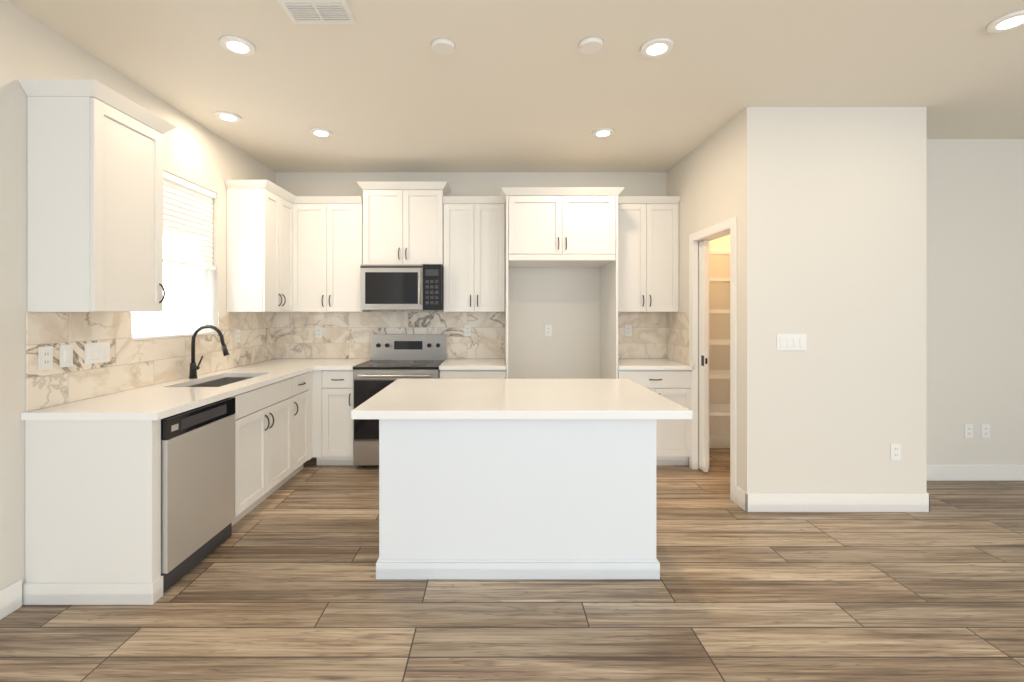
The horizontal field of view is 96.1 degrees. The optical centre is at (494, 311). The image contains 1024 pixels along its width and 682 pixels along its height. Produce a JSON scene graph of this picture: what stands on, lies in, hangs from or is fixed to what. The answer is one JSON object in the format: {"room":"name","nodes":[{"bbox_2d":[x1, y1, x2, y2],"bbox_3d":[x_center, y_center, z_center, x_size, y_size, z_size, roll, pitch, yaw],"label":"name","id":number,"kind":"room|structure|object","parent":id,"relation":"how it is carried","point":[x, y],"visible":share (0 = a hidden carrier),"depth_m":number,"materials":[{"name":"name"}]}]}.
{"room":"kitchen","nodes":[
{"label":"kitchen","id":0,"kind":"room"},
{"bbox_2d":[0,0,275,604],"bbox_3d":[-2.320,-0.020,0.830,0.120,2.840,8.060,0,0,0],"label":"wall","id":1,"kind":"structure","parent":0,"point":[195,152],"depth_m":2.20,"materials":[{"name":"white paint"}]},
{"bbox_2d":[0,579,21,619],"bbox_3d":[-2.253,1.335,-0.506,0.014,0.130,5.388,0,0,0],"label":"baseboard","id":2,"kind":"structure","parent":1,"relation":"attached to","point":[10,598],"depth_m":2.13,"materials":[{"name":"white wood"}]},
{"bbox_2d":[17,79,176,311],"bbox_3d":[-2.075,-0.550,2.455,0.367,1.100,0.564,0,0,0],"label":"upper cabinet","id":3,"kind":"object","parent":1,"relation":"attached to","point":[94,195],"visible":1,"depth_m":2.22,"materials":[{"name":"white paint"}]},
{"bbox_2d":[26,312,277,410],"bbox_3d":[-2.254,0.240,3.477,0.008,0.478,2.523,0,0,0],"label":"tile backsplash","id":4,"kind":"structure","parent":1,"relation":"attached to","point":[131,364],"depth_m":2.76,"materials":[{"name":"stone"}]},
{"bbox_2d":[38,346,52,369],"bbox_3d":[-2.245,0.230,2.300,0.007,0.115,0.070,0,0,0],"label":"electrical outlet","id":5,"kind":"object","parent":4,"relation":"attached to","point":[45,357],"visible":1,"depth_m":2.29,"materials":[{"name":"white plastic"}]},
{"bbox_2d":[60,344,72,367],"bbox_3d":[-2.244,0.230,2.410,0.010,0.115,0.070,0,0,0],"label":"light switch","id":6,"kind":"object","parent":4,"relation":"attached to","point":[66,355],"visible":1,"depth_m":2.40,"materials":[{"name":"white plastic"}]},
{"bbox_2d":[84,342,109,363],"bbox_3d":[-2.244,0.230,2.600,0.010,0.115,0.162,0,0,0],"label":"light switch","id":7,"kind":"object","parent":4,"relation":"attached to","point":[98,352],"visible":1,"depth_m":2.59,"materials":[{"name":"white plastic"}]},
{"bbox_2d":[235,329,239,342],"bbox_3d":[-2.245,0.210,4.020,0.007,0.115,0.070,0,0,0],"label":"electrical outlet","id":8,"kind":"object","parent":4,"relation":"attached to","point":[237,335],"visible":1,"depth_m":4.01,"materials":[{"name":"white plastic"}]},
{"bbox_2d":[132,263,207,336],"bbox_3d":[-2.356,-0.395,3.300,0.040,1.150,0.900,0,0,0],"label":"window","id":9,"kind":"structure","parent":1,"relation":"in","point":[185,305],"depth_m":3.42,"materials":[{"name":"white"}]},
{"bbox_2d":[132,332,217,340],"bbox_3d":[-2.279,0.170,3.300,0.062,0.020,0.898,0,0,0],"label":"window sill","id":10,"kind":"structure","parent":1,"relation":"attached to","point":[167,336],"depth_m":3.18,"materials":[{"name":"white"}]},
{"bbox_2d":[163,171,215,269],"bbox_3d":[-2.298,-0.656,3.300,0.060,0.623,0.884,0,0,0],"label":"window blind","id":11,"kind":"object","parent":1,"relation":"attached to","point":[187,222],"visible":0.6,"depth_m":3.42,"materials":[{"name":"white plastic"}]},
{"bbox_2d":[224,180,295,311],"bbox_3d":[-2.075,-0.550,4.093,0.366,1.098,0.540,0,0,0],"label":"upper cabinet","id":12,"kind":"object","parent":1,"relation":"attached to","point":[287,251],"depth_m":3.87,"materials":[{"name":"white paint"}]},
{"bbox_2d":[276,172,729,434],"bbox_3d":[0.385,-0.020,4.800,5.290,2.840,0.120,0,0,0],"label":"wall","id":13,"kind":"structure","parent":0,"point":[564,302],"depth_m":4.74,"materials":[{"name":"white paint"}]},
{"bbox_2d":[296,196,370,311],"bbox_3d":[-1.766,-0.550,4.554,0.982,1.098,0.366,0,0,0],"label":"upper cabinet","id":14,"kind":"object","parent":13,"relation":"attached to","point":[329,229],"depth_m":4.43,"materials":[{"name":"white paint"}]},
{"bbox_2d":[278,310,504,358],"bbox_3d":[-1.065,0.231,4.734,2.326,0.497,0.008,0,0,0],"label":"tile backsplash","id":15,"kind":"structure","parent":13,"relation":"attached to","point":[345,335],"depth_m":4.73,"materials":[{"name":"tile"}]},
{"bbox_2d":[315,327,321,337],"bbox_3d":[-1.810,0.210,4.725,0.070,0.115,0.007,0,0,0],"label":"electrical outlet","id":16,"kind":"object","parent":15,"relation":"attached to","point":[318,332],"visible":1,"depth_m":4.72,"materials":[{"name":"white plastic"}]},
{"bbox_2d":[464,325,470,335],"bbox_3d":[-0.280,0.190,4.725,0.070,0.115,0.007,0,0,0],"label":"electrical outlet","id":17,"kind":"object","parent":15,"relation":"attached to","point":[467,330],"visible":1,"depth_m":4.72,"materials":[{"name":"white plastic"}]},
{"bbox_2d":[357,182,450,265],"bbox_3d":[-0.886,-0.846,4.554,0.866,0.788,0.367,0,0,0],"label":"upper cabinet","id":18,"kind":"object","parent":13,"relation":"attached to","point":[403,222],"visible":0.85,"depth_m":4.43,"materials":[{"name":"white paint"}]},
{"bbox_2d":[360,264,443,309],"bbox_3d":[-0.885,-0.235,4.508,0.762,0.428,0.460,0,0,0],"label":"microwave","id":19,"kind":"object","parent":18,"relation":"attached to","point":[401,286],"visible":1,"depth_m":4.33,"materials":[{"name":"silver metal"}]},
{"bbox_2d":[443,196,504,311],"bbox_3d":[-0.201,-0.550,4.554,0.593,1.100,0.367,0,0,0],"label":"upper cabinet","id":20,"kind":"object","parent":13,"relation":"attached to","point":[474,253],"visible":1,"depth_m":4.43,"materials":[{"name":"white paint"}]},
{"bbox_2d":[545,325,551,335],"bbox_3d":[0.550,0.190,4.735,0.070,0.115,0.007,0,0,0],"label":"outlet","id":21,"kind":"object","parent":13,"relation":"attached to","point":[548,330],"visible":1,"depth_m":4.73,"materials":[{"name":"white plastic"}]},
{"bbox_2d":[618,312,665,358],"bbox_3d":[1.435,0.240,4.734,0.666,0.478,0.008,0,0,0],"label":"tile backsplash","id":22,"kind":"structure","parent":13,"relation":"attached to","point":[647,340],"depth_m":4.73,"materials":[{"name":"tile"}]},
{"bbox_2d":[625,325,631,335],"bbox_3d":[1.370,0.190,4.725,0.070,0.115,0.007,0,0,0],"label":"electrical outlet","id":23,"kind":"object","parent":22,"relation":"attached to","point":[628,330],"visible":1,"depth_m":4.72,"materials":[{"name":"white plastic"}]},
{"bbox_2d":[618,196,680,311],"bbox_3d":[1.454,-0.550,4.554,0.628,1.100,0.367,0,0,0],"label":"upper cabinet","id":24,"kind":"object","parent":13,"relation":"attached to","point":[648,253],"visible":0.98,"depth_m":4.43,"materials":[{"name":"white paint"}]},
{"bbox_2d":[709,404,729,415],"bbox_3d":[2.400,0.963,4.538,1.012,0.034,0.396,0,0,0],"label":"shelf","id":25,"kind":"object","parent":13,"relation":"attached to","point":[719,411],"visible":0.06,"depth_m":4.43,"materials":[{"name":"white wood"}]},
{"bbox_2d":[709,370,729,378],"bbox_3d":[2.400,0.613,4.538,1.012,0.034,0.396,0,0,0],"label":"shelf","id":26,"kind":"object","parent":13,"relation":"attached to","point":[719,374],"visible":0.08,"depth_m":4.40,"materials":[{"name":"white wood"}]},
{"bbox_2d":[709,339,729,344],"bbox_3d":[2.400,0.293,4.538,1.012,0.034,0.396,0,0,0],"label":"shelf","id":27,"kind":"object","parent":13,"relation":"attached to","point":[719,341],"visible":0.06,"depth_m":4.34,"materials":[{"name":"white wood"}]},
{"bbox_2d":[709,309,729,312],"bbox_3d":[2.400,-0.007,4.538,1.012,0.034,0.396,0,0,0],"label":"shelf","id":28,"kind":"object","parent":13,"relation":"attached to","point":[719,310],"visible":0.1,"depth_m":4.34,"materials":[{"name":"white wood"}]},
{"bbox_2d":[709,278,729,280],"bbox_3d":[2.400,-0.307,4.538,1.012,0.034,0.396,0,0,0],"label":"shelf","id":29,"kind":"object","parent":13,"relation":"attached to","point":[719,279],"visible":0.08,"depth_m":4.34,"materials":[{"name":"white wood"}]},
{"bbox_2d":[709,248,729,253],"bbox_3d":[2.400,-0.587,4.538,1.012,0.034,0.396,0,0,0],"label":"shelf","id":30,"kind":"object","parent":13,"relation":"attached to","point":[719,250],"visible":0.1,"depth_m":4.34,"materials":[{"name":"white wood"}]},
{"bbox_2d":[709,435,729,447],"bbox_3d":[2.400,1.335,4.733,1.020,0.130,0.014,0,0,0],"label":"baseboard","id":31,"kind":"structure","parent":13,"relation":"attached to","point":[715,441],"depth_m":4.73,"materials":[{"name":"white wood"}]},
{"bbox_2d":[0,448,1023,681],"bbox_3d":[1.970,1.430,0.830,8.700,0.060,8.060,0,0,0],"label":"floor","id":32,"kind":"structure","parent":0,"point":[282,583],"depth_m":2.17,"materials":[{"name":"brown wood"}]},
{"bbox_2d":[161,398,234,592],"bbox_3d":[-1.924,0.966,2.575,0.608,0.868,0.596,0,0,0],"label":"dishwasher","id":33,"kind":"object","parent":32,"relation":"on","point":[197,481],"visible":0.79,"depth_m":2.50,"materials":[{"name":"silver metal"}]},
{"bbox_2d":[222,371,310,489],"bbox_3d":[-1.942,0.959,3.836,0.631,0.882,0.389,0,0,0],"label":"base cabinet","id":34,"kind":"object","parent":32,"relation":"on","point":[273,421],"depth_m":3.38,"materials":[{"name":"white paint"}]},
{"bbox_2d":[21,359,370,419],"bbox_3d":[-1.760,0.498,3.464,0.996,0.036,2.548,0,0,0],"label":"countertop","id":35,"kind":"structure","parent":34,"relation":"on","point":[159,401],"depth_m":2.68,"materials":[{"name":"white stone"}]},
{"bbox_2d":[189,325,228,378],"bbox_3d":[-2.069,0.285,3.349,0.287,0.387,0.093,0,0,0],"label":"faucet","id":36,"kind":"object","parent":35,"relation":"on","point":[194,368],"visible":1,"depth_m":3.32,"materials":[{"name":"black metal"}]},
{"bbox_2d":[187,377,252,386],"bbox_3d":[-1.950,0.614,3.290,0.410,0.193,0.750,0,0,0],"label":"sink basin","id":37,"kind":"object","parent":35,"relation":"in","point":[221,382],"visible":0.08,"depth_m":3.59,"materials":[{"name":"silver metal"}]},
{"bbox_2d":[319,370,353,464],"bbox_3d":[-1.405,0.959,4.423,0.286,0.882,0.630,0,0,0],"label":"base cabinet","id":38,"kind":"object","parent":32,"relation":"on","point":[336,387],"depth_m":4.11,"materials":[{"name":"white paint"}]},
{"bbox_2d":[353,334,445,467],"bbox_3d":[-0.880,0.815,4.371,0.760,1.170,0.710,0,0,0],"label":"range","id":39,"kind":"object","parent":32,"relation":"on","point":[394,357],"visible":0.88,"depth_m":4.09,"materials":[{"name":"silver metal"}]},
{"bbox_2d":[440,370,505,378],"bbox_3d":[-0.200,0.959,4.407,0.596,0.882,0.663,0,0,0],"label":"base cabinet","id":40,"kind":"object","parent":32,"relation":"on","point":[472,374],"visible":0.04,"depth_m":4.11,"materials":[{"name":"white paint"}]},
{"bbox_2d":[439,359,505,369],"bbox_3d":[-0.200,0.498,4.413,0.596,0.036,0.650,0,0,0],"label":"countertop","id":41,"kind":"structure","parent":40,"relation":"on","point":[473,364],"depth_m":4.21,"materials":[{"name":"white stone"}]},
{"bbox_2d":[376,419,659,578],"bbox_3d":[0.120,0.962,2.855,1.488,0.876,0.898,0,0,0],"label":"kitchen island","id":42,"kind":"object","parent":32,"relation":"on","point":[517,498],"visible":0.92,"depth_m":2.42,"materials":[{"name":"white paint"}]},
{"bbox_2d":[351,379,691,418],"bbox_3d":[0.130,0.501,2.774,1.660,0.042,1.082,0,0,0],"label":"island countertop","id":43,"kind":"structure","parent":42,"relation":"on","point":[513,399],"depth_m":2.47,"materials":[{"name":"white stone"}]},
{"bbox_2d":[501,187,624,378],"bbox_3d":[0.600,0.150,4.399,1.094,2.500,0.678,0,0,0],"label":"tall cabinet","id":44,"kind":"object","parent":32,"relation":"on","point":[561,226],"visible":0.92,"depth_m":4.12,"materials":[{"name":"white paint"}]},
{"bbox_2d":[618,370,690,464],"bbox_3d":[1.435,0.959,4.407,0.666,0.882,0.663,0,0,0],"label":"base cabinet","id":45,"kind":"object","parent":32,"relation":"on","point":[673,441],"visible":0.42,"depth_m":4.11,"materials":[{"name":"white paint"}]},
{"bbox_2d":[618,359,693,369],"bbox_3d":[1.435,0.498,4.413,0.666,0.036,0.650,0,0,0],"label":"countertop","id":46,"kind":"structure","parent":45,"relation":"on","point":[646,364],"depth_m":4.13,"materials":[{"name":"white stone"}]},
{"bbox_2d":[6,0,1023,171],"bbox_3d":[1.970,-1.480,0.830,8.700,0.080,8.060,0,0,0],"label":"ceiling","id":47,"kind":"structure","parent":0,"point":[504,86],"depth_m":2.75,"materials":[{"name":"beige paint"}]},
{"bbox_2d":[214,111,241,121],"bbox_3d":[-1.960,-1.432,3.380,0.176,0.014,0.176,0,0,0],"label":"recessed light","id":48,"kind":"object","parent":47,"relation":"in","point":[227,116],"visible":0.98,"depth_m":3.36,"materials":[{"name":"white"}]},
{"bbox_2d":[219,35,255,55],"bbox_3d":[-1.386,-1.432,2.480,0.176,0.014,0.176,0,0,0],"label":"recessed light","id":49,"kind":"object","parent":47,"relation":"in","point":[237,45],"visible":0.96,"depth_m":2.46,"materials":[{"name":"white"}]},
{"bbox_2d":[278,0,355,23],"bbox_3d":[-0.845,-1.434,2.200,0.310,0.010,0.175,0,0,0],"label":"ceiling vent","id":50,"kind":"object","parent":47,"relation":"in","point":[318,11],"visible":1,"depth_m":2.19,"materials":[{"name":"white metal"}]},
{"bbox_2d":[309,128,332,136],"bbox_3d":[-1.390,-1.432,3.680,0.176,0.014,0.176,0,0,0],"label":"recessed light","id":51,"kind":"object","parent":47,"relation":"in","point":[320,132],"visible":0.96,"depth_m":3.66,"materials":[{"name":"white plastic"}]},
{"bbox_2d":[431,38,454,54],"bbox_3d":[-0.280,-1.428,2.480,0.132,0.022,0.132,0,0,0],"label":"ceiling detector","id":52,"kind":"object","parent":47,"relation":"attached to","point":[442,46],"visible":0.94,"depth_m":2.46,"materials":[{"name":"white plastic"}]},
{"bbox_2d":[579,37,603,53],"bbox_3d":[0.516,-1.428,2.470,0.132,0.022,0.132,0,0,0],"label":"ceiling detector","id":53,"kind":"object","parent":47,"relation":"attached to","point":[590,45],"visible":0.9,"depth_m":2.45,"materials":[{"name":"white plastic"}]},
{"bbox_2d":[592,128,613,137],"bbox_3d":[0.864,-1.432,3.680,0.176,0.014,0.176,0,0,0],"label":"recessed light","id":54,"kind":"object","parent":47,"relation":"in","point":[603,132],"visible":0.96,"depth_m":3.66,"materials":[{"name":"white plastic"}]},
{"bbox_2d":[640,38,673,57],"bbox_3d":[0.880,-1.432,2.500,0.176,0.014,0.176,0,0,0],"label":"recessed light","id":55,"kind":"object","parent":47,"relation":"in","point":[655,47],"visible":0.96,"depth_m":2.48,"materials":[{"name":"white plastic"}]},
{"bbox_2d":[986,10,1023,32],"bbox_3d":[2.550,-1.432,2.270,0.176,0.014,0.176,0,0,0],"label":"recessed light","id":56,"kind":"object","parent":47,"relation":"in","point":[1010,21],"visible":0.98,"depth_m":2.27,"materials":[{"name":"white plastic"}]},
{"bbox_2d":[667,107,762,492],"bbox_3d":[1.830,-0.020,3.985,0.120,2.840,1.510,0,0,0],"label":"wall","id":57,"kind":"structure","parent":0,"point":[721,180],"depth_m":3.30,"materials":[{"name":"white paint"}]},
{"bbox_2d":[666,312,688,364],"bbox_3d":[1.764,0.240,4.434,0.008,0.478,0.543,0,0,0],"label":"tile backsplash","id":58,"kind":"structure","parent":57,"relation":"attached to","point":[677,323],"depth_m":4.44,"materials":[{"name":"tile"}]},
{"bbox_2d":[698,240,707,471],"bbox_3d":[1.829,0.384,4.301,0.036,2.008,0.637,0,0,0],"label":"pantry door","id":59,"kind":"structure","parent":57,"relation":"in","point":[703,356],"depth_m":4.00,"materials":[{"name":"white wood"}]},
{"bbox_2d":[689,217,736,502],"bbox_3d":[1.830,0.351,3.760,0.152,2.098,0.796,0,0,0],"label":"door frame","id":60,"kind":"structure","parent":57,"relation":"attached to","point":[721,229],"depth_m":3.83,"materials":[{"name":"white wood"}]},
{"bbox_2d":[763,107,914,492],"bbox_3d":[2.400,-0.020,3.290,1.020,2.840,0.120,0,0,0],"label":"wall","id":61,"kind":"structure","parent":0,"point":[826,207],"depth_m":3.23,"materials":[{"name":"white paint"}]},
{"bbox_2d":[777,334,806,349],"bbox_3d":[2.080,0.210,3.224,0.208,0.115,0.010,0,0,0],"label":"light switch","id":62,"kind":"object","parent":61,"relation":"attached to","point":[791,341],"visible":1,"depth_m":3.22,"materials":[{"name":"white plastic"}]},
{"bbox_2d":[740,488,929,511],"bbox_3d":[2.400,1.335,3.233,1.288,0.130,0.034,0,0,0],"label":"baseboard","id":63,"kind":"structure","parent":61,"relation":"attached to","point":[749,502],"depth_m":3.22,"materials":[{"name":"white wood"}]},
{"bbox_2d":[890,443,900,459],"bbox_3d":[2.810,0.980,3.225,0.070,0.115,0.007,0,0,0],"label":"electrical outlet","id":64,"kind":"object","parent":61,"relation":"attached to","point":[895,451],"visible":1,"depth_m":3.22,"materials":[{"name":"white plastic"}]},
{"bbox_2d":[915,107,926,492],"bbox_3d":[2.970,-0.020,3.985,0.120,2.840,1.510,0,0,0],"label":"wall","id":65,"kind":"structure","parent":0,"point":[920,112],"depth_m":3.23,"materials":[{"name":"white paint"}]},
{"bbox_2d":[927,139,1023,464],"bbox_3d":[4.605,-0.020,3.890,3.150,2.840,0.120,0,0,0],"label":"wall","id":66,"kind":"structure","parent":0,"point":[975,282],"depth_m":3.81,"materials":[{"name":"white paint"}]},
{"bbox_2d":[964,424,972,437],"bbox_3d":[3.940,0.990,3.825,0.070,0.115,0.007,0,0,0],"label":"electrical outlet","id":67,"kind":"object","parent":66,"relation":"attached to","point":[968,430],"visible":1,"depth_m":3.82,"materials":[{"name":"white plastic"}]},
{"bbox_2d":[927,465,1023,480],"bbox_3d":[4.600,1.335,3.821,3.140,0.130,0.018,0,0,0],"label":"baseboard","id":68,"kind":"structure","parent":66,"relation":"attached to","point":[934,472],"depth_m":3.82,"materials":[{"name":"white wood"}]},
{"bbox_2d":[981,424,989,437],"bbox_3d":[4.080,0.990,3.825,0.070,0.115,0.007,0,0,0],"label":"electrical outlet","id":69,"kind":"object","parent":66,"relation":"attached to","point":[985,430],"visible":1,"depth_m":3.82,"materials":[{"name":"white plastic"}]}
]}

